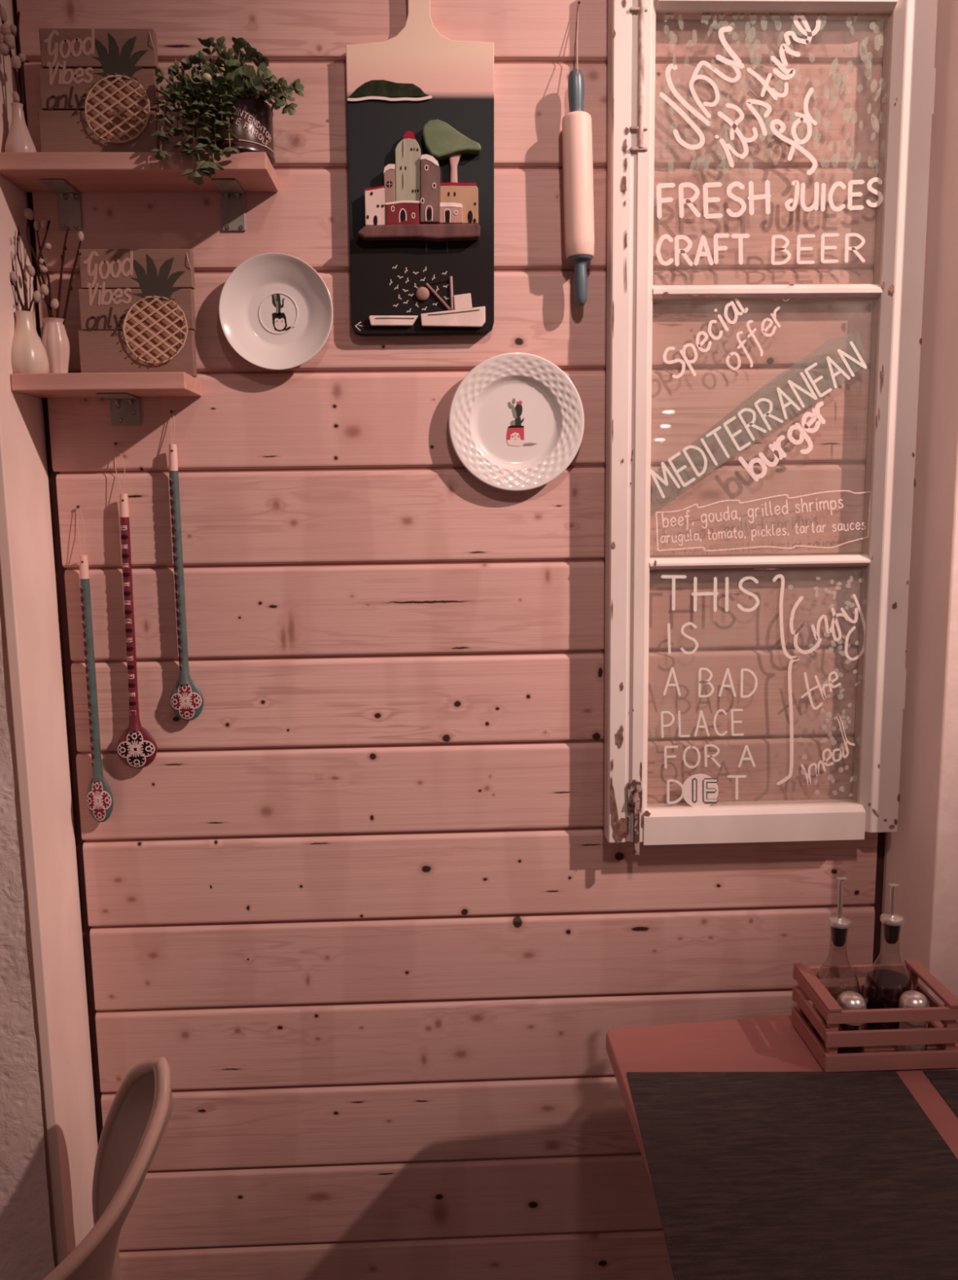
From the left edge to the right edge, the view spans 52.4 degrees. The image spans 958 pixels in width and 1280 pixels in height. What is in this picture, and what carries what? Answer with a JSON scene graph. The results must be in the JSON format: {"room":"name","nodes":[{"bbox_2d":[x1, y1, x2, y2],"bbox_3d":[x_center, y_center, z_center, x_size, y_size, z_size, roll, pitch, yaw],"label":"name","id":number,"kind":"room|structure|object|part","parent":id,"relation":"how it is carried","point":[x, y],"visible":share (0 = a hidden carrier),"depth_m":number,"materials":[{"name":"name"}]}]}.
{"room":"restaurant dining area","nodes":[
{"label":"restaurant dining area","id":0,"kind":"room"},
{"bbox_2d":[0,568,57,1279],"bbox_3d":[-0.886,-0.061,1.446,0.450,2.750,0.256,-1,8,-2],"label":"wall","id":1,"kind":"structure","parent":0,"point":[28,1244],"depth_m":1.43,"materials":[{"name":"paint"}]},
{"bbox_2d":[0,0,97,1264],"bbox_3d":[-0.651,-0.060,1.418,0.016,2.750,0.151,-1,8,-2],"label":"trim","id":2,"kind":"structure","parent":1,"relation":"attached to","point":[27,562],"depth_m":1.43,"materials":[{"name":"paint"}]},
{"bbox_2d":[12,0,884,1279],"bbox_3d":[0.044,-0.089,1.556,1.600,2.750,0.100,-1,8,-2],"label":"wall","id":3,"kind":"structure","parent":0,"point":[375,925],"depth_m":1.53,"materials":[{"name":"brown wood"}]},
{"bbox_2d":[75,505,113,822],"bbox_3d":[-0.592,0.042,1.482,0.036,0.490,0.026,4,9,31],"label":"wooden spoon","id":4,"kind":"object","parent":3,"relation":"hanging from","point":[100,798],"visible":1,"depth_m":1.49,"materials":[{"name":"paint"}]},
{"bbox_3d":[-0.592,0.062,1.486,0.016,0.313,0.016,-1,8,-2],"label":"handle","id":5,"kind":"part","parent":4,"relation":"part of","materials":[{"name":"paint"}]},
{"bbox_2d":[85,776,113,822],"bbox_3d":[-0.589,0.245,1.511,0.041,0.079,0.011,-1,8,-2],"label":"bowl","id":6,"kind":"object","parent":4,"relation":"on","point":[100,798],"depth_m":1.51,"materials":[{"name":"teal paint"}]},
{"bbox_2d":[10,372,201,425],"bbox_3d":[-0.528,-0.344,1.398,0.238,0.064,0.098,-1,8,-2],"label":"wall shelf","id":7,"kind":"object","parent":3,"relation":"attached to","point":[122,389],"visible":1,"depth_m":1.35,"materials":[{"name":"brown wood"}]},
{"bbox_2d":[11,311,48,373],"bbox_3d":[-0.637,-0.416,1.370,0.060,0.087,0.060,-1,8,-2],"label":"bud vase","id":8,"kind":"object","parent":7,"relation":"on","point":[28,354],"visible":0.82,"depth_m":1.35,"materials":[{"name":"beige ceramic"}]},
{"bbox_2d":[9,237,25,310],"bbox_3d":[-0.647,-0.500,1.360,0.025,0.128,0.011,-1,8,-2],"label":"twig","id":9,"kind":"object","parent":8,"relation":"in","point":[12,257],"visible":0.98,"depth_m":1.35,"materials":[{"name":"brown plant"}]},
{"bbox_2d":[9,271,25,311],"bbox_3d":[-0.644,-0.473,1.355,0.009,0.076,0.024,7,11,43],"label":"twig","id":10,"kind":"object","parent":8,"relation":"in","point":[13,275],"visible":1,"depth_m":1.35,"materials":[{"name":"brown plant"}]},
{"bbox_2d":[16,226,27,311],"bbox_3d":[-0.641,-0.507,1.365,0.008,0.141,0.022,-6,10,-32],"label":"twig","id":11,"kind":"object","parent":8,"relation":"in","point":[18,232],"visible":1,"depth_m":1.36,"materials":[{"name":"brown plant"}]},
{"bbox_2d":[26,265,40,311],"bbox_3d":[-0.629,-0.482,1.370,0.024,0.089,0.013,-9,11,-44],"label":"twig","id":12,"kind":"object","parent":8,"relation":"in","point":[36,295],"visible":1,"depth_m":1.37,"materials":[{"name":"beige plant"}]},
{"bbox_2d":[41,317,69,373],"bbox_3d":[-0.601,-0.414,1.384,0.037,0.079,0.037,-4,9,-22],"label":"bud vase","id":13,"kind":"object","parent":7,"relation":"on","point":[55,340],"visible":0.84,"depth_m":1.37,"materials":[{"name":"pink ceramic"}]},
{"bbox_2d":[23,207,49,317],"bbox_3d":[-0.622,-0.520,1.376,0.040,0.178,0.014,5,10,34],"label":"twig","id":14,"kind":"object","parent":13,"relation":"in","point":[28,213],"visible":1,"depth_m":1.37,"materials":[{"name":"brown plant"}]},
{"bbox_2d":[33,219,52,317],"bbox_3d":[-0.616,-0.513,1.380,0.010,0.163,0.034,-8,11,-43],"label":"twig","id":15,"kind":"object","parent":13,"relation":"in","point":[37,225],"visible":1,"depth_m":1.38,"materials":[{"name":"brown plant"}]},
{"bbox_2d":[36,218,53,317],"bbox_3d":[-0.613,-0.514,1.381,0.023,0.164,0.026,-1,8,-2],"label":"twig","id":16,"kind":"object","parent":13,"relation":"in","point":[45,224],"visible":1,"depth_m":1.38,"materials":[{"name":"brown plant"}]},
{"bbox_2d":[50,226,69,318],"bbox_3d":[-0.590,-0.506,1.375,0.032,0.151,0.012,-3,8,-17],"label":"twig","id":17,"kind":"object","parent":13,"relation":"in","point":[55,304],"visible":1,"depth_m":1.37,"materials":[{"name":"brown plant"}]},
{"bbox_2d":[62,231,84,324],"bbox_3d":[-0.578,-0.503,1.376,0.045,0.145,0.011,-4,9,-20],"label":"twig","id":18,"kind":"object","parent":13,"relation":"in","point":[80,234],"visible":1,"depth_m":1.37,"materials":[{"name":"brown plant"}]},
{"bbox_2d":[78,246,196,377],"bbox_3d":[-0.489,-0.467,1.393,0.165,0.178,0.031,-1,8,-2],"label":"sign","id":19,"kind":"object","parent":7,"relation":"on","point":[136,306],"visible":0.99,"depth_m":1.38,"materials":[{"name":"brown wood"}]},
{"bbox_2d":[124,299,186,361],"bbox_3d":[-0.461,-0.443,1.389,0.086,0.089,0.001,-1,8,-2],"label":"print","id":20,"kind":"object","parent":19,"relation":"attached to","point":[148,310],"depth_m":1.39},
{"bbox_3d":[-0.454,-0.514,1.379,0.078,0.065,0.001,-1,8,-2],"label":"crown","id":21,"kind":"part","parent":19,"relation":"part of","materials":[{"name":"grey"}]},
{"bbox_2d":[113,442,157,768],"bbox_3d":[-0.531,-0.048,1.476,0.062,0.497,0.028,-1,8,-2],"label":"wooden spoon","id":22,"kind":"object","parent":3,"relation":"hanging from","point":[136,748],"visible":1,"depth_m":1.48,"materials":[{"name":"paint"}]},
{"bbox_3d":[-0.531,-0.023,1.476,0.022,0.325,0.021,-1,8,-2],"label":"handle","id":23,"kind":"part","parent":22,"relation":"part of","materials":[{"name":"paint"}]},
{"bbox_2d":[116,726,157,768],"bbox_3d":[-0.528,0.165,1.502,0.062,0.069,0.011,-1,8,-2],"label":"bowl","id":24,"kind":"object","parent":22,"relation":"on","point":[136,748],"depth_m":1.50,"materials":[{"name":"pink paint"}]},
{"bbox_2d":[0,151,278,231],"bbox_3d":[-0.470,-0.624,1.360,0.362,0.077,0.098,-1,8,-2],"label":"wall shelf","id":25,"kind":"object","parent":3,"relation":"attached to","point":[67,175],"visible":1,"depth_m":1.34,"materials":[{"name":"brown wood"}]},
{"bbox_2d":[4,102,36,152],"bbox_3d":[-0.629,-0.694,1.333,0.040,0.073,0.040,3,9,24],"label":"bud vase","id":26,"kind":"object","parent":25,"relation":"on","point":[19,140],"visible":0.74,"depth_m":1.32,"materials":[{"name":"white ceramic"}]},
{"bbox_2d":[0,4,21,103],"bbox_3d":[-0.634,-0.785,1.316,0.029,0.158,0.017,-1,8,-2],"label":"twig","id":27,"kind":"object","parent":26,"relation":"in","point":[6,41],"visible":1,"depth_m":1.31,"materials":[{"name":"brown plant"}]},
{"bbox_2d":[9,11,26,111],"bbox_3d":[-0.628,-0.780,1.327,0.020,0.145,0.015,2,9,19],"label":"twig","id":28,"kind":"object","parent":26,"relation":"in","point":[15,30],"visible":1,"depth_m":1.32,"materials":[{"name":"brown plant"}]},
{"bbox_2d":[38,26,159,151],"bbox_3d":[-0.527,-0.752,1.351,0.164,0.179,0.031,-1,8,-2],"label":"sign","id":29,"kind":"object","parent":25,"relation":"on","point":[99,92],"visible":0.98,"depth_m":1.34,"materials":[{"name":"brown wood"}]},
{"bbox_2d":[86,79,148,141],"bbox_3d":[-0.500,-0.734,1.347,0.086,0.084,0.001,-1,8,-2],"label":"print","id":30,"kind":"object","parent":29,"relation":"attached to","point":[134,96],"depth_m":1.35},
{"bbox_3d":[-0.492,-0.801,1.337,0.077,0.061,0.001,-1,8,-2],"label":"crown","id":31,"kind":"part","parent":29,"relation":"part of","materials":[{"name":"grey"}]},
{"bbox_2d":[149,35,303,185],"bbox_3d":[-0.338,-0.721,1.327,0.202,0.208,0.136,-1,8,-2],"label":"potted plant","id":32,"kind":"object","parent":25,"relation":"on","point":[231,119],"visible":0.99,"depth_m":1.30,"materials":[{"name":"green plant"}]},
{"bbox_2d":[168,409,204,720],"bbox_3d":[-0.452,-0.108,1.471,0.051,0.469,0.028,-1,8,-2],"label":"wooden spoon","id":33,"kind":"object","parent":3,"relation":"hanging from","point":[186,699],"visible":1,"depth_m":1.47,"materials":[{"name":"paint"}]},
{"bbox_3d":[-0.452,-0.092,1.470,0.021,0.321,0.021,-1,8,-2],"label":"handle","id":34,"kind":"part","parent":33,"relation":"part of","materials":[{"name":"paint"}]},
{"bbox_2d":[169,679,204,720],"bbox_3d":[-0.449,0.090,1.494,0.051,0.069,0.011,-1,8,-2],"label":"bowl","id":35,"kind":"object","parent":33,"relation":"on","point":[186,699],"depth_m":1.49,"materials":[{"name":"teal paint"}]},
{"bbox_2d":[218,253,333,369],"bbox_3d":[-0.294,-0.477,1.422,0.164,0.164,0.027,-1,8,-2],"label":"wall plate","id":36,"kind":"object","parent":3,"relation":"attached to","point":[276,312],"visible":1,"depth_m":1.42,"materials":[{"name":"white ceramic"}]},
{"bbox_2d":[271,293,284,315],"bbox_3d":[-0.294,-0.492,1.427,0.017,0.031,0.001,-1,8,-2],"label":"print","id":37,"kind":"object","parent":36,"relation":"on","point":[277,300],"depth_m":1.43,"materials":[{"name":"green paint"}]},
{"bbox_2d":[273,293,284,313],"bbox_3d":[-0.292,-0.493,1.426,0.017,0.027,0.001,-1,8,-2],"label":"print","id":38,"kind":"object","parent":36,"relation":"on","point":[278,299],"depth_m":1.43,"materials":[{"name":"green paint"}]},
{"bbox_2d":[345,0,493,336],"bbox_3d":[-0.084,-0.722,1.389,0.214,0.551,0.038,-1,8,-2],"label":"cutting board","id":39,"kind":"object","parent":3,"relation":"attached to","point":[420,100],"visible":1,"depth_m":1.39,"materials":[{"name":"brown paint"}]},
{"bbox_3d":[-0.039,-0.711,1.385,0.083,0.051,0.018,-1,8,-2],"label":"tree crown","id":40,"kind":"part","parent":39,"relation":"part of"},
{"bbox_2d":[448,352,583,491],"bbox_3d":[0.056,-0.325,1.460,0.202,0.202,0.022,-1,8,-2],"label":"wall plate","id":41,"kind":"object","parent":3,"relation":"attached to","point":[516,420],"visible":1,"depth_m":1.46,"materials":[{"name":"white ceramic"}]},
{"bbox_2d":[507,398,516,425],"bbox_3d":[0.051,-0.341,1.460,0.013,0.043,0.001,-1,8,-2],"label":"print","id":42,"kind":"object","parent":41,"relation":"attached to","point":[512,402],"depth_m":1.46,"materials":[{"name":"green paint"}]},
{"bbox_2d":[514,404,524,425],"bbox_3d":[0.059,-0.337,1.461,0.017,0.035,0.001,-1,8,-2],"label":"print","id":43,"kind":"object","parent":41,"relation":"attached to","point":[518,408],"depth_m":1.46,"materials":[{"name":"green paint"}]},
{"bbox_2d":[506,425,537,445],"bbox_3d":[0.065,-0.308,1.466,0.047,0.031,0.001,-1,8,-2],"label":"pot","id":44,"kind":"object","parent":41,"relation":"on","point":[516,435],"depth_m":1.47,"materials":[{"name":"red paint"}]},
{"bbox_2d":[561,0,594,306],"bbox_3d":[0.142,-0.698,1.394,0.046,0.422,0.045,-8,11,-42],"label":"rolling pin","id":45,"kind":"object","parent":3,"relation":"hanging from","point":[576,125],"visible":1,"depth_m":1.39,"materials":[{"name":"brown wood"}]},
{"bbox_3d":[0.138,-0.776,1.383,0.023,0.063,0.023,-1,8,-2],"label":"handle","id":46,"kind":"part","parent":45,"relation":"part of","materials":[{"name":"blue paint"}]},
{"bbox_3d":[0.139,-0.849,1.380,0.004,0.116,0.037,0,8,9],"label":"hanging cord","id":47,"kind":"part","parent":45,"relation":"part of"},
{"bbox_3d":[0.147,-0.523,1.419,0.036,0.069,0.036,-1,8,-2],"label":"handle","id":48,"kind":"part","parent":45,"relation":"part of","materials":[{"name":"blue paint"}]},
{"bbox_2d":[603,0,937,855],"bbox_3d":[0.424,-0.333,1.456,0.463,1.336,0.054,-1,8,-2],"label":"window sash","id":49,"kind":"structure","parent":3,"relation":"in","point":[895,293],"depth_m":1.45,"materials":[{"name":"white paint"}]},
{"bbox_3d":[0.242,0.242,1.513,0.024,0.052,0.004,-1,8,-2],"label":"latch plate","id":50,"kind":"part","parent":49,"relation":"part of","materials":[{"name":"metal"}]},
{"bbox_3d":[0.242,0.283,1.513,0.015,0.106,0.009,-1,8,-2],"label":"latch rod","id":51,"kind":"part","parent":49,"relation":"part of","materials":[{"name":"metal"}]},
{"bbox_3d":[0.227,-0.815,1.363,0.008,0.239,0.008,-1,8,-2],"label":"bolt rod","id":52,"kind":"part","parent":49,"relation":"part of","materials":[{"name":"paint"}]},
{"bbox_3d":[0.432,0.289,1.548,0.351,0.053,0.044,-1,8,-2],"label":"rail","id":53,"kind":"part","parent":49,"relation":"part of","materials":[{"name":"white paint"}]},
{"bbox_3d":[0.417,-0.917,1.378,0.339,0.055,0.042,-1,8,-2],"label":"rail","id":54,"kind":"part","parent":49,"relation":"part of","materials":[{"name":"white paint"}]},
{"bbox_2d":[926,436,957,1004],"bbox_3d":[1.165,-0.102,1.543,0.960,2.750,0.204,-1,8,-2],"label":"wall","id":55,"kind":"structure","parent":0,"point":[943,946],"depth_m":1.48,"materials":[{"name":"paint"}]},
{"bbox_2d":[879,0,957,991],"bbox_3d":[0.675,-0.087,1.482,0.024,2.750,0.114,-1,8,-2],"label":"trim","id":56,"kind":"structure","parent":55,"relation":"attached to","point":[909,851],"depth_m":1.46,"materials":[{"name":"paint"}]},
{"bbox_3d":[0.248,1.607,-0.521,4.800,0.029,4.700,-1,8,-2],"label":"floor","id":57,"kind":"structure","parent":0,"visible":0},
{"bbox_2d":[42,1057,173,1279],"bbox_3d":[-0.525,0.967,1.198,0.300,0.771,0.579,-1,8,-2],"label":"tub chair","id":58,"kind":"object","parent":57,"relation":"on","point":[139,1114],"visible":1,"depth_m":1.29,"materials":[{"name":"beige plastic"}]},
{"bbox_3d":[-0.487,1.054,1.343,0.031,0.557,0.020,-1,8,-2],"label":"leg","id":59,"kind":"part","parent":58,"relation":"part of","materials":[{"name":"brown wood"}]},
{"bbox_2d":[605,1004,957,1187],"bbox_3d":[0.712,0.965,1.177,1.030,0.749,0.766,-1,8,-2],"label":"dining table","id":60,"kind":"object","parent":57,"relation":"on","point":[771,1043],"visible":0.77,"depth_m":1.34,"materials":[{"name":"paint"}]},
{"bbox_2d":[626,1071,957,1279],"bbox_3d":[0.370,0.607,1.060,0.356,0.002,0.470,-1,8,1],"label":"placemat","id":61,"kind":"object","parent":60,"relation":"on","point":[755,1175],"visible":1,"depth_m":1.09,"materials":[{"name":"black fabric"}]},
{"bbox_2d":[791,959,957,1072],"bbox_3d":[0.546,0.517,1.347,0.182,0.090,0.130,-1,8,-2],"label":"crate","id":62,"kind":"object","parent":60,"relation":"on","point":[880,1053],"visible":0.9,"depth_m":1.29,"materials":[{"name":"brown wood"}]},
{"bbox_3d":[0.465,0.510,1.397,0.012,0.079,0.010,-1,8,-2],"label":"corner post","id":63,"kind":"part","parent":62,"relation":"part of","materials":[{"name":"brown wood"}]},
{"bbox_3d":[0.464,0.476,1.338,0.018,0.005,0.130,-1,8,-2],"label":"rail","id":64,"kind":"part","parent":62,"relation":"part of","materials":[{"name":"brown wood"}]},
{"bbox_3d":[0.468,0.525,1.292,0.012,0.079,0.010,-1,8,-2],"label":"corner post","id":65,"kind":"part","parent":62,"relation":"part of","materials":[{"name":"brown wood"}]},
{"bbox_2d":[811,876,859,1036],"bbox_3d":[0.499,0.441,1.355,0.062,0.230,0.062,-1,8,-2],"label":"oil bottle","id":66,"kind":"object","parent":62,"relation":"in","point":[838,924],"visible":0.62,"depth_m":1.34,"materials":[{"name":"clear glass"}]},
{"bbox_3d":[0.500,0.473,1.360,0.062,0.165,0.062,-1,8,-2],"label":"glass","id":67,"kind":"part","parent":66,"relation":"part of","materials":[{"name":"clear glass"}]},
{"bbox_3d":[0.498,0.356,1.343,0.007,0.060,0.007,1,8,13],"label":"spout","id":68,"kind":"part","parent":66,"relation":"part of","materials":[{"name":"metal"}]},
{"bbox_2d":[836,991,866,1053],"bbox_3d":[0.501,0.517,1.312,0.039,0.088,0.039,-1,8,-2],"label":"shaker","id":69,"kind":"object","parent":62,"relation":"in","point":[846,1000],"visible":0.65,"depth_m":1.30,"materials":[{"name":"silver glass"}]},
{"bbox_2d":[862,883,912,1030],"bbox_3d":[0.573,0.445,1.357,0.064,0.219,0.064,-1,8,-2],"label":"oil bottle","id":70,"kind":"object","parent":62,"relation":"in","point":[883,988],"visible":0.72,"depth_m":1.35,"materials":[{"name":"clear glass"}]},
{"bbox_3d":[0.571,0.359,1.345,0.008,0.046,0.007,-3,8,-17],"label":"spout","id":71,"kind":"part","parent":70,"relation":"part of","materials":[{"name":"metal"}]},
{"bbox_3d":[0.623,0.507,1.402,0.012,0.079,0.010,-1,8,-2],"label":"corner post","id":72,"kind":"part","parent":62,"relation":"part of","materials":[{"name":"brown wood"}]},
{"bbox_2d":[895,990,928,1051],"bbox_3d":[0.584,0.516,1.311,0.039,0.088,0.039,-1,8,-2],"label":"shaker","id":73,"kind":"object","parent":62,"relation":"in","point":[908,998],"visible":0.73,"depth_m":1.30,"materials":[{"name":"silver glass"}]},
{"bbox_3d":[0.585,0.531,1.313,0.038,0.057,0.038,-1,8,-2],"label":"glass","id":74,"kind":"part","parent":73,"relation":"part of","materials":[{"name":"clear glass"}]},
{"bbox_3d":[0.626,0.473,1.344,0.018,0.005,0.130,-1,8,-2],"label":"rail","id":75,"kind":"part","parent":62,"relation":"part of","materials":[{"name":"brown wood"}]},
{"bbox_3d":[0.627,0.522,1.298,0.012,0.079,0.010,-1,8,-2],"label":"corner post","id":76,"kind":"part","parent":62,"relation":"part of","materials":[{"name":"brown wood"}]},
{"bbox_2d":[922,1070,957,1117],"bbox_3d":[0.794,0.602,1.055,0.420,0.002,0.470,-1,8,1],"label":"placemat","id":77,"kind":"object","parent":60,"relation":"on","point":[945,1082],"visible":1,"depth_m":1.26,"materials":[{"name":"black fabric"}]}
]}

